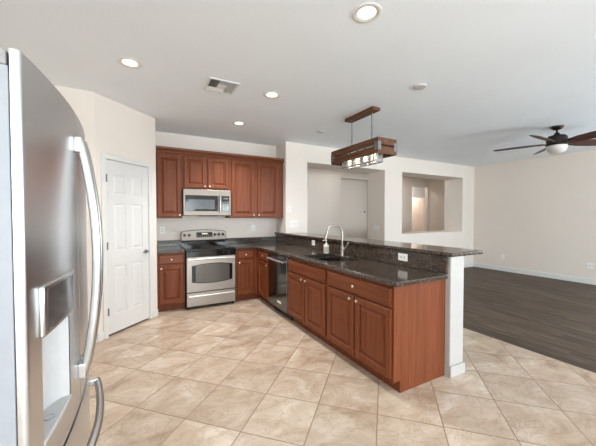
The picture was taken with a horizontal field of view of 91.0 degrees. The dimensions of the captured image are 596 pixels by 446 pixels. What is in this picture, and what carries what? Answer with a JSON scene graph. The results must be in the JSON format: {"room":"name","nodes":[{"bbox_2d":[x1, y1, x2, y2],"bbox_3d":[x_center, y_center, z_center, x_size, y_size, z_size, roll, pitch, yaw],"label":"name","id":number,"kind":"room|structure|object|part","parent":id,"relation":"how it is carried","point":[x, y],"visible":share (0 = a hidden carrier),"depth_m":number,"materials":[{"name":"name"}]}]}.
{"room":"kitchen","nodes":[
{"label":"kitchen","id":0,"kind":"room"},
{"bbox_2d":[54,85,97,339],"bbox_3d":[-2.633,-0.050,3.145,0.770,2.800,0.120,-1,2,-28],"label":"wall","id":1,"kind":"structure","parent":0,"point":[81,102],"depth_m":3.23,"materials":[{"name":"paint"}]},
{"bbox_2d":[94,93,156,333],"bbox_3d":[-2.184,-0.064,3.727,0.100,2.800,0.912,0,1,17],"label":"wall","id":2,"kind":"structure","parent":0,"point":[120,130],"depth_m":3.61,"materials":[{"name":"paint"}]},
{"bbox_2d":[106,159,148,334],"bbox_3d":[-2.136,0.283,3.705,0.090,2.058,0.645,0,1,17],"label":"door","id":3,"kind":"structure","parent":2,"relation":"in","point":[126,184],"depth_m":3.68,"materials":[{"name":"white paint"}]},
{"bbox_2d":[101,153,153,338],"bbox_3d":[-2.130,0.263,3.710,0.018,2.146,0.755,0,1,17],"label":"trim","id":4,"kind":"structure","parent":2,"relation":"attached to","point":[104,156],"depth_m":3.40,"materials":[{"name":"white paint"}]},
{"bbox_2d":[98,309,157,341],"bbox_3d":[-2.129,1.288,3.743,0.014,0.095,0.912,0,1,17],"label":"baseboard","id":5,"kind":"structure","parent":2,"relation":"attached to","point":[100,335],"depth_m":3.35,"materials":[{"name":"white paint"}]},
{"bbox_2d":[155,138,156,253],"bbox_3d":[-2.223,-0.082,4.444,0.100,2.800,0.694,-1,2,-28],"label":"wall","id":6,"kind":"structure","parent":0,"point":[155,138],"depth_m":4.15,"materials":[{"name":"paint"}]},
{"bbox_2d":[157,240,179,250],"bbox_3d":[-2.027,0.348,4.606,0.388,0.106,0.613,-1,2,-28],"label":"backsplash","id":7,"kind":"structure","parent":6,"relation":"attached to","point":[165,243],"depth_m":4.86,"materials":[{"name":"grey stone"}]},
{"bbox_2d":[155,131,275,246],"bbox_3d":[-1.938,-0.096,5.062,3.580,2.800,0.120,-1,2,-28],"label":"wall","id":8,"kind":"structure","parent":0,"point":[233,227],"depth_m":5.24,"materials":[{"name":"paint"}]},
{"bbox_2d":[160,227,164,233],"bbox_3d":[-2.237,0.119,4.831,0.074,0.118,0.008,-1,2,-28],"label":"power outlet","id":9,"kind":"object","parent":8,"relation":"attached to","point":[162,229],"visible":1,"depth_m":4.83,"materials":[{"name":"white plastic"}]},
{"bbox_2d":[156,152,181,217],"bbox_3d":[-2.080,-0.595,4.689,0.386,1.036,0.378,-1,2,-28],"label":"upper cabinet","id":10,"kind":"object","parent":8,"relation":"attached to","point":[168,165],"visible":0.86,"depth_m":4.55,"materials":[{"name":"brown wood"}]},
{"bbox_2d":[182,154,229,190],"bbox_3d":[-1.573,-0.837,4.958,0.764,0.565,0.378,-1,2,-28],"label":"upper cabinet","id":11,"kind":"object","parent":8,"relation":"attached to","point":[198,172],"visible":0.95,"depth_m":4.81,"materials":[{"name":"brown wood"}]},
{"bbox_3d":[-1.663,-0.820,4.737,0.341,0.498,0.022,-1,2,-28],"label":"door","id":12,"kind":"part","parent":11,"relation":"part of","materials":[{"name":"brown wood"}]},
{"bbox_2d":[182,189,230,215],"bbox_3d":[-1.554,-0.331,4.936,0.756,0.435,0.452,-1,2,-28],"label":"microwave","id":13,"kind":"object","parent":11,"relation":"attached to","point":[195,202],"visible":0.95,"depth_m":4.77,"materials":[{"name":"silver metal"}]},
{"bbox_3d":[-1.554,-0.319,4.739,0.512,0.256,0.006,-1,2,-28],"label":"door glass","id":14,"kind":"part","parent":13,"relation":"part of","materials":[{"name":"grey glass"}]},
{"bbox_3d":[-1.287,-0.321,4.847,0.028,0.280,0.040,-1,2,-28],"label":"handle","id":15,"kind":"part","parent":13,"relation":"part of","materials":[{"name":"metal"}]},
{"bbox_3d":[-1.219,-0.323,4.920,0.130,0.256,0.006,-1,2,-28],"label":"control panel","id":16,"kind":"part","parent":13,"relation":"part of","materials":[{"name":"black glass"}]},
{"bbox_3d":[-1.337,-0.824,4.914,0.341,0.498,0.022,-1,2,-28],"label":"door","id":17,"kind":"part","parent":11,"relation":"part of","materials":[{"name":"brown wood"}]},
{"bbox_2d":[226,236,274,243],"bbox_3d":[-0.887,0.325,5.561,0.986,0.106,0.021,-1,2,-28],"label":"backsplash","id":18,"kind":"structure","parent":8,"relation":"attached to","point":[247,239],"depth_m":5.53,"materials":[{"name":"grey stone"}]},
{"bbox_2d":[225,159,282,217],"bbox_3d":[-0.791,-0.611,5.388,1.010,1.036,0.378,-1,2,-28],"label":"upper cabinet","id":19,"kind":"object","parent":8,"relation":"attached to","point":[256,187],"visible":0.95,"depth_m":5.24,"materials":[{"name":"brown wood"}]},
{"bbox_2d":[156,146,283,163],"bbox_3d":[-1.218,-1.142,4.952,2.164,0.085,0.046,-1,2,-28],"label":"crown molding","id":20,"kind":"structure","parent":19,"relation":"attached to","point":[164,149],"depth_m":4.87,"materials":[{"name":"brown wood"}]},
{"bbox_3d":[-0.958,-0.594,5.125,0.410,0.969,0.022,-1,2,-28],"label":"door","id":21,"kind":"part","parent":19,"relation":"part of","materials":[{"name":"brown wood"}]},
{"bbox_3d":[-0.548,-0.599,5.347,0.410,0.969,0.022,-1,2,-28],"label":"door","id":22,"kind":"part","parent":19,"relation":"part of","materials":[{"name":"brown wood"}]},
{"bbox_2d":[0,0,595,166],"bbox_3d":[4.170,-1.513,4.075,13.750,0.080,16.750,-1,2,-28],"label":"ceiling","id":23,"kind":"structure","parent":0,"point":[497,74],"depth_m":2.67,"materials":[{"name":"paint"}]},
{"bbox_2d":[117,57,141,68],"bbox_3d":[-1.509,-1.435,2.629,0.196,0.007,0.196,-1,2,-28],"label":"recessed light","id":24,"kind":"object","parent":23,"relation":"in","point":[128,62],"visible":1,"depth_m":2.62,"materials":[{"name":"white paint"}]},
{"bbox_2d":[204,77,239,94],"bbox_3d":[-0.810,-1.444,3.101,0.315,0.012,0.313,-1,2,-28],"label":"ceiling vent","id":25,"kind":"object","parent":23,"relation":"in","point":[213,84],"visible":1,"depth_m":3.08,"materials":[{"name":"white metal"}]},
{"bbox_3d":[-0.810,-1.443,3.101,0.090,0.010,0.090,-1,2,-28],"label":"plate","id":26,"kind":"part","parent":25,"relation":"part of","materials":[{"name":"white paint"}]},
{"bbox_3d":[-0.810,-1.448,3.101,0.275,0.002,0.273,-1,2,-28],"label":"plate","id":27,"kind":"part","parent":25,"relation":"part of","materials":[{"name":"white metal"}]},
{"bbox_2d":[232,121,245,125],"bbox_3d":[-0.876,-1.476,4.348,0.196,0.007,0.196,-1,2,-28],"label":"recessed light","id":28,"kind":"object","parent":23,"relation":"in","point":[238,123],"visible":1,"depth_m":4.34,"materials":[{"name":"white paint"}]},
{"bbox_2d":[263,91,280,98],"bbox_3d":[-0.295,-1.451,3.324,0.196,0.007,0.196,-1,2,-28],"label":"recessed light","id":29,"kind":"object","parent":23,"relation":"in","point":[270,94],"visible":1,"depth_m":3.31,"materials":[{"name":"white paint"}]},
{"bbox_2d":[331,106,396,169],"bbox_3d":[0.852,-1.120,3.940,0.322,0.698,0.958,-1,2,-28],"label":"pendant light","id":30,"kind":"object","parent":23,"relation":"hanging from","point":[382,147],"visible":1,"depth_m":3.77,"materials":[{"name":"brown wood"}]},
{"bbox_3d":[0.852,-0.851,3.947,0.144,0.137,0.636,-1,2,-28],"label":"lamp shade","id":31,"kind":"part","parent":30,"relation":"part of","materials":[{"name":"clear glass"}]},
{"bbox_3d":[0.852,-0.887,3.946,0.316,0.090,0.952,-1,2,-28],"label":"wood frame","id":32,"kind":"part","parent":30,"relation":"part of","materials":[{"name":"brown wood"}]},
{"bbox_3d":[0.852,-0.992,3.943,0.316,0.080,0.952,-1,2,-28],"label":"wood frame","id":33,"kind":"part","parent":30,"relation":"part of","materials":[{"name":"brown wood"}]},
{"bbox_3d":[0.948,-1.217,3.762,0.022,0.413,0.022,0,1,17],"label":"hanging rod","id":34,"kind":"part","parent":30,"relation":"part of","materials":[{"name":"grey metal"}]},
{"bbox_2d":[352,2,381,22],"bbox_3d":[0.466,-1.419,1.983,0.196,0.007,0.196,-1,2,-28],"label":"recessed light","id":35,"kind":"object","parent":23,"relation":"in","point":[366,12],"visible":1,"depth_m":1.98,"materials":[{"name":"white paint"}]},
{"bbox_2d":[413,84,426,89],"bbox_3d":[1.294,-1.442,3.106,0.132,0.016,0.132,-1,2,-28],"label":"ceiling disc","id":36,"kind":"object","parent":23,"relation":"attached to","point":[418,86],"visible":1,"depth_m":3.09,"materials":[{"name":"white plastic"}]},
{"bbox_2d":[494,125,595,154],"bbox_3d":[3.936,-1.273,4.466,1.517,0.418,1.564,-1,2,-28],"label":"ceiling fan","id":37,"kind":"object","parent":23,"relation":"hanging from","point":[557,143],"visible":1,"depth_m":4.42,"materials":[{"name":"brown metal"}]},
{"bbox_3d":[3.618,-1.236,4.815,0.675,0.066,0.173,1,2,41],"label":"blade","id":38,"kind":"part","parent":37,"relation":"part of","materials":[{"name":"brown wood"}]},
{"bbox_3d":[3.573,-1.222,4.255,0.675,0.066,0.173,-1,2,-31],"label":"blade","id":39,"kind":"part","parent":37,"relation":"part of","materials":[{"name":"brown wood"}]},
{"bbox_3d":[3.981,-1.125,4.507,0.260,0.121,0.260,-1,2,-28],"label":"lamp shade","id":40,"kind":"part","parent":37,"relation":"part of","materials":[{"name":"white glass"}]},
{"bbox_3d":[4.092,-1.217,4.040,0.173,0.066,0.675,0,1,-13],"label":"blade","id":41,"kind":"part","parent":37,"relation":"part of","materials":[{"name":"brown wood"}]},
{"bbox_3d":[4.457,-1.228,4.467,0.675,0.066,0.173,0,1,5],"label":"blade","id":42,"kind":"part","parent":37,"relation":"part of","materials":[{"name":"brown wood"}]},
{"bbox_2d":[307,168,367,235],"bbox_3d":[0.671,-0.165,7.939,4.350,2.800,0.120,-1,2,-28],"label":"wall","id":43,"kind":"structure","parent":0,"point":[323,185],"depth_m":7.90,"materials":[{"name":"paint"}]},
{"bbox_2d":[89,267,595,445],"bbox_3d":[4.180,1.355,4.178,13.700,0.060,16.700,-1,2,-28],"label":"floor","id":44,"kind":"structure","parent":0,"point":[242,372],"depth_m":2.51,"materials":[{"name":"tile"}]},
{"bbox_2d":[0,48,103,445],"bbox_3d":[-1.097,0.508,0.862,0.880,1.768,0.856,-1,2,-28],"label":"refrigerator","id":45,"kind":"object","parent":44,"relation":"on","point":[48,340],"visible":1,"depth_m":0.72,"materials":[{"name":"grey metal"}]},
{"bbox_3d":[-0.691,0.131,0.828,0.048,1.012,0.425,-1,2,-28],"label":"door","id":46,"kind":"part","parent":45,"relation":"part of","materials":[{"name":"silver metal"}]},
{"bbox_3d":[-0.661,0.212,0.812,0.014,0.124,0.245,-1,2,-24],"label":"dispenser frame","id":47,"kind":"part","parent":45,"relation":"part of","materials":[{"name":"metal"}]},
{"bbox_3d":[-0.793,0.981,1.038,0.048,0.669,0.856,-1,2,-28],"label":"freezer drawer","id":48,"kind":"part","parent":45,"relation":"part of","materials":[{"name":"silver metal"}]},
{"bbox_3d":[-0.750,-0.267,0.999,0.024,0.055,0.029,-1,2,-28],"label":"handle post","id":49,"kind":"part","parent":45,"relation":"part of","materials":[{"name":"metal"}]},
{"bbox_3d":[-0.896,0.122,1.207,0.048,1.012,0.425,-1,2,-28],"label":"door","id":50,"kind":"part","parent":45,"relation":"part of","materials":[{"name":"silver metal"}]},
{"bbox_3d":[-0.750,0.511,1.018,0.024,0.055,0.029,-1,2,-28],"label":"handle post","id":51,"kind":"part","parent":45,"relation":"part of","materials":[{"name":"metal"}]},
{"bbox_3d":[-0.728,0.120,1.020,0.072,0.825,0.023,-1,2,-28],"label":"door handle","id":52,"kind":"part","parent":45,"relation":"part of","materials":[{"name":"metal"}]},
{"bbox_3d":[-0.921,0.715,1.321,0.041,0.028,0.028,-1,2,-28],"label":"handle post","id":53,"kind":"part","parent":45,"relation":"part of","materials":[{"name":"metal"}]},
{"bbox_3d":[-0.757,0.118,1.074,0.072,0.825,0.023,-1,2,-28],"label":"door handle","id":54,"kind":"part","parent":45,"relation":"part of","materials":[{"name":"metal"}]},
{"bbox_3d":[-0.745,0.722,1.058,0.068,0.023,0.667,-1,2,-28],"label":"drawer handle","id":55,"kind":"part","parent":45,"relation":"part of","materials":[{"name":"metal"}]},
{"bbox_2d":[157,253,184,311],"bbox_3d":[-2.016,0.878,4.598,0.378,0.874,0.656,-1,2,-28],"label":"base cabinet","id":56,"kind":"object","parent":44,"relation":"on","point":[170,266],"visible":0.97,"depth_m":4.34,"materials":[{"name":"brown wood"}]},
{"bbox_2d":[157,240,184,253],"bbox_3d":[-2.021,0.368,4.595,0.388,0.146,0.639,-1,2,-28],"label":"countertop","id":57,"kind":"structure","parent":56,"relation":"on","point":[165,246],"depth_m":4.75,"materials":[{"name":"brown stone"}]},
{"bbox_3d":[-1.875,0.539,4.336,0.337,0.135,0.022,-1,2,-28],"label":"drawer","id":58,"kind":"part","parent":56,"relation":"part of","materials":[{"name":"brown wood"}]},
{"bbox_3d":[-1.875,0.914,4.345,0.337,0.565,0.022,-1,2,-28],"label":"door","id":59,"kind":"part","parent":56,"relation":"part of","materials":[{"name":"brown wood"}]},
{"bbox_2d":[181,230,235,308],"bbox_3d":[-1.486,0.716,4.833,0.766,1.187,0.740,-1,2,-28],"label":"range","id":60,"kind":"object","parent":44,"relation":"on","point":[209,261],"visible":0.99,"depth_m":4.60,"materials":[{"name":"silver metal"}]},
{"bbox_3d":[-1.642,0.205,5.108,0.754,0.179,0.085,-1,2,-28],"label":"control panel","id":61,"kind":"part","parent":60,"relation":"part of","materials":[{"name":"silver metal"}]},
{"bbox_2d":[181,244,235,251],"bbox_3d":[-1.484,0.408,4.823,0.766,0.033,0.584,-1,2,-28],"label":"cooktop","id":62,"kind":"object","parent":60,"relation":"in","point":[187,247],"depth_m":4.71,"materials":[{"name":"black glass"}]},
{"bbox_3d":[-1.353,0.473,4.582,0.748,0.084,0.020,-1,2,-28],"label":"vent trim","id":63,"kind":"part","parent":60,"relation":"part of","materials":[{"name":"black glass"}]},
{"bbox_3d":[-1.350,0.787,4.584,0.746,0.533,0.030,-1,2,-28],"label":"oven door","id":64,"kind":"part","parent":60,"relation":"part of","materials":[{"name":"silver metal"}]},
{"bbox_3d":[-1.350,1.167,4.593,0.746,0.207,0.030,-1,2,-28],"label":"storage drawer","id":65,"kind":"part","parent":60,"relation":"part of","materials":[{"name":"silver metal"}]},
{"bbox_3d":[-1.321,0.549,4.525,0.717,0.039,0.049,-1,2,-28],"label":"oven handle","id":66,"kind":"part","parent":60,"relation":"part of","materials":[{"name":"silver metal"}]},
{"bbox_3d":[-1.328,1.109,4.554,0.701,0.024,0.032,-1,2,-28],"label":"drawer handle","id":67,"kind":"part","parent":60,"relation":"part of","materials":[{"name":"silver metal"}]},
{"bbox_2d":[235,249,260,300],"bbox_3d":[-0.719,0.861,5.301,1.001,0.874,0.656,-1,2,-28],"label":"base cabinet","id":68,"kind":"object","parent":44,"relation":"on","point":[245,259],"visible":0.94,"depth_m":4.89,"materials":[{"name":"brown wood"}]},
{"bbox_3d":[-0.874,0.526,4.879,0.278,0.135,0.022,-1,2,-28],"label":"drawer","id":69,"kind":"part","parent":68,"relation":"part of","materials":[{"name":"brown wood"}]},
{"bbox_3d":[-0.874,0.901,4.888,0.278,0.565,0.022,-1,2,-28],"label":"door","id":70,"kind":"part","parent":68,"relation":"part of","materials":[{"name":"brown wood"}]},
{"bbox_2d":[226,234,447,286],"bbox_3d":[0.004,0.357,3.948,1.013,0.198,3.706,-1,2,-28],"label":"countertop","id":71,"kind":"structure","parent":68,"relation":"on","point":[390,274],"depth_m":3.16,"materials":[{"name":"brown stone"}]},
{"bbox_2d":[323,240,328,253],"bbox_3d":[0.371,0.321,3.981,0.080,0.188,0.081,-1,2,-28],"label":"soap bottle","id":72,"kind":"object","parent":71,"relation":"on","point":[326,247],"visible":0.98,"depth_m":3.96,"materials":[{"name":"white plastic"}]},
{"bbox_2d":[299,253,358,262],"bbox_3d":[0.362,0.541,3.578,0.445,0.241,0.650,-1,2,-28],"label":"sink","id":73,"kind":"object","parent":71,"relation":"in","point":[323,259],"visible":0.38,"depth_m":3.66,"materials":[{"name":"black"}]},
{"bbox_3d":[0.280,0.561,3.725,0.412,0.194,0.285,-1,2,-28],"label":"bowl","id":74,"kind":"part","parent":73,"relation":"part of","materials":[{"name":"black"}]},
{"bbox_2d":[324,225,349,256],"bbox_3d":[0.479,0.221,3.690,0.256,0.402,0.286,-1,2,-28],"label":"faucet","id":75,"kind":"object","parent":71,"relation":"on","point":[329,227],"visible":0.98,"depth_m":3.72,"materials":[{"name":"silver metal"}]},
{"bbox_3d":[0.469,0.153,3.721,0.221,0.266,0.023,0,1,-9],"label":"spout","id":76,"kind":"part","parent":75,"relation":"part of","materials":[{"name":"silver metal"}]},
{"bbox_2d":[398,253,407,260],"bbox_3d":[1.068,0.348,2.985,0.008,0.074,0.118,-1,2,-28],"label":"power outlet","id":77,"kind":"object","parent":71,"relation":"attached to","point":[403,257],"visible":1,"depth_m":2.98,"materials":[{"name":"white plastic"}]},
{"bbox_2d":[257,249,272,305],"bbox_3d":[-0.312,0.871,4.893,0.676,0.874,0.546,-1,2,-28],"label":"base cabinet","id":78,"kind":"object","parent":44,"relation":"on","point":[262,261],"visible":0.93,"depth_m":4.71,"materials":[{"name":"brown wood"}]},
{"bbox_3d":[-0.558,0.530,4.708,0.022,0.135,0.415,-1,2,-28],"label":"drawer","id":79,"kind":"part","parent":78,"relation":"part of","materials":[{"name":"brown wood"}]},
{"bbox_3d":[-0.558,0.905,4.717,0.022,0.565,0.415,-1,2,-28],"label":"door","id":80,"kind":"part","parent":78,"relation":"part of","materials":[{"name":"brown wood"}]},
{"bbox_2d":[266,252,292,320],"bbox_3d":[-0.059,0.885,4.351,0.656,0.872,0.640,-1,2,-28],"label":"dishwasher","id":81,"kind":"object","parent":44,"relation":"on","point":[278,264],"visible":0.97,"depth_m":4.17,"materials":[{"name":"black metal"}]},
{"bbox_3d":[-0.337,0.530,4.192,0.024,0.024,0.557,-1,2,-28],"label":"handle","id":82,"kind":"part","parent":81,"relation":"part of","materials":[{"name":"silver metal"}]},
{"bbox_3d":[-0.286,0.838,4.226,0.034,0.761,0.634,-1,2,-28],"label":"door","id":83,"kind":"part","parent":81,"relation":"part of","materials":[{"name":"black metal"}]},
{"bbox_3d":[-0.220,1.273,4.273,0.020,0.100,0.640,-1,2,-28],"label":"toe panel","id":84,"kind":"part","parent":81,"relation":"part of","materials":[{"name":"black plastic"}]},
{"bbox_2d":[288,257,338,346],"bbox_3d":[0.347,0.900,3.677,0.676,0.874,0.923,-1,2,-28],"label":"base cabinet","id":85,"kind":"object","parent":44,"relation":"on","point":[307,282],"visible":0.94,"depth_m":3.45,"materials":[{"name":"brown wood"}]},
{"bbox_3d":[-0.024,0.932,3.732,0.022,0.557,0.432,-1,2,-28],"label":"door","id":86,"kind":"part","parent":85,"relation":"part of","materials":[{"name":"brown wood"}]},
{"bbox_3d":[0.083,0.566,3.525,0.022,0.150,0.883,-1,2,-28],"label":"drawer","id":87,"kind":"part","parent":85,"relation":"part of","materials":[{"name":"brown wood"}]},
{"bbox_3d":[0.191,0.942,3.336,0.022,0.557,0.431,-1,2,-28],"label":"door","id":88,"kind":"part","parent":85,"relation":"part of","materials":[{"name":"brown wood"}]},
{"bbox_2d":[327,268,445,392],"bbox_3d":[0.791,0.920,2.860,0.676,0.874,0.933,-1,2,-28],"label":"base cabinet","id":89,"kind":"object","parent":44,"relation":"on","point":[396,334],"visible":0.97,"depth_m":2.50,"materials":[{"name":"brown wood"}]},
{"bbox_3d":[0.418,0.952,2.918,0.022,0.557,0.435,-1,2,-28],"label":"door","id":90,"kind":"part","parent":89,"relation":"part of","materials":[{"name":"brown wood"}]},
{"bbox_3d":[0.526,0.585,2.709,0.022,0.150,0.891,-1,2,-28],"label":"drawer","id":91,"kind":"part","parent":89,"relation":"part of","materials":[{"name":"brown wood"}]},
{"bbox_3d":[0.635,0.961,2.518,0.022,0.557,0.436,-1,2,-28],"label":"door","id":92,"kind":"part","parent":89,"relation":"part of","materials":[{"name":"brown wood"}]},
{"bbox_3d":[1.030,0.929,2.468,0.629,0.874,0.017,-1,2,-28],"label":"panel","id":93,"kind":"part","parent":89,"relation":"part of","materials":[{"name":"brown wood"}]},
{"bbox_2d":[367,181,367,238],"bbox_3d":[2.387,-0.196,9.210,0.120,2.800,0.480,-1,2,-28],"label":"wall","id":94,"kind":"structure","parent":0,"point":[367,181],"depth_m":9.38,"materials":[{"name":"paint"}]},
{"bbox_2d":[276,142,473,263],"bbox_3d":[2.768,-0.152,7.364,7.112,2.800,0.550,-1,2,-28],"label":"wall","id":95,"kind":"structure","parent":0,"point":[385,178],"depth_m":6.80,"materials":[{"name":"paint"}]},
{"bbox_2d":[290,221,297,226],"bbox_3d":[-0.078,0.018,5.505,0.165,0.118,0.010,-1,2,-28],"label":"light switch","id":96,"kind":"object","parent":95,"relation":"attached to","point":[292,223],"visible":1,"depth_m":5.50,"materials":[{"name":"white plastic"}]},
{"bbox_2d":[464,263,472,267],"bbox_3d":[3.446,1.189,7.442,3.378,0.115,0.015,-1,2,-28],"label":"baseboard","id":97,"kind":"structure","parent":95,"relation":"attached to","point":[465,264],"depth_m":8.13,"materials":[{"name":"white paint"}]},
{"bbox_2d":[289,244,463,376],"bbox_3d":[0.639,0.792,4.054,0.190,1.072,3.278,-1,2,-28],"label":"wall","id":98,"kind":"structure","parent":0,"point":[454,286],"depth_m":2.60,"materials":[{"name":"paint"}]},
{"bbox_2d":[276,234,447,273],"bbox_3d":[0.439,0.332,4.181,0.025,0.158,3.665,-1,2,-28],"label":"backsplash","id":99,"kind":"structure","parent":98,"relation":"attached to","point":[429,262],"depth_m":3.28,"materials":[{"name":"brown stone"}]},
{"bbox_2d":[274,232,482,256],"bbox_3d":[0.624,0.233,4.237,0.460,0.035,3.733,-1,2,-28],"label":"bar","id":100,"kind":"object","parent":98,"relation":"on","point":[411,247],"visible":1,"depth_m":3.15,"materials":[{"name":"brown stone"}]},
{"bbox_2d":[450,361,465,377],"bbox_3d":[0.651,1.278,4.061,0.214,0.100,3.298,-1,2,-28],"label":"baseboard","id":101,"kind":"structure","parent":98,"relation":"attached to","point":[459,368],"depth_m":2.61,"materials":[{"name":"paint"}]},
{"bbox_2d":[341,176,428,238],"bbox_3d":[2.736,-0.209,9.741,4.900,2.800,0.120,-1,2,-28],"label":"wall","id":102,"kind":"structure","parent":0,"point":[353,192],"depth_m":9.27,"materials":[{"name":"paint"}]},
{"bbox_2d":[412,197,422,231],"bbox_3d":[4.996,-0.292,13.229,3.400,2.800,0.100,-1,2,-28],"label":"wall","id":103,"kind":"structure","parent":0,"point":[417,203],"depth_m":13.43,"materials":[{"name":"paint"}]},
{"bbox_2d":[412,186,424,230],"bbox_3d":[4.805,-0.266,12.113,4.800,2.800,0.120,-1,2,-28],"label":"wall","id":104,"kind":"structure","parent":0,"point":[419,192],"depth_m":12.23,"materials":[{"name":"paint"}]},
{"bbox_2d":[428,179,444,230],"bbox_3d":[5.270,-0.216,10.040,0.120,2.800,1.768,-1,2,-28],"label":"wall","id":105,"kind":"structure","parent":0,"point":[436,188],"depth_m":10.49,"materials":[{"name":"paint"}]},
{"bbox_2d":[473,149,595,278],"bbox_3d":[7.730,-0.052,3.213,0.120,2.800,11.480,-1,2,-28],"label":"wall","id":106,"kind":"structure","parent":0,"point":[539,213],"depth_m":6.87,"materials":[{"name":"beige paint"}]},
{"bbox_2d":[473,263,595,284],"bbox_3d":[7.642,1.290,3.266,0.015,0.115,11.360,-1,2,-28],"label":"baseboard","id":107,"kind":"structure","parent":106,"relation":"attached to","point":[500,268],"depth_m":6.88,"materials":[{"name":"white paint"}]},
{"bbox_2d":[586,263,593,268],"bbox_3d":[6.097,0.894,6.113,0.008,0.118,0.118,-1,2,-28],"label":"power outlet","id":108,"kind":"object","parent":106,"relation":"attached to","point":[588,265],"visible":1,"depth_m":6.11,"materials":[{"name":"white plastic"}]}
]}

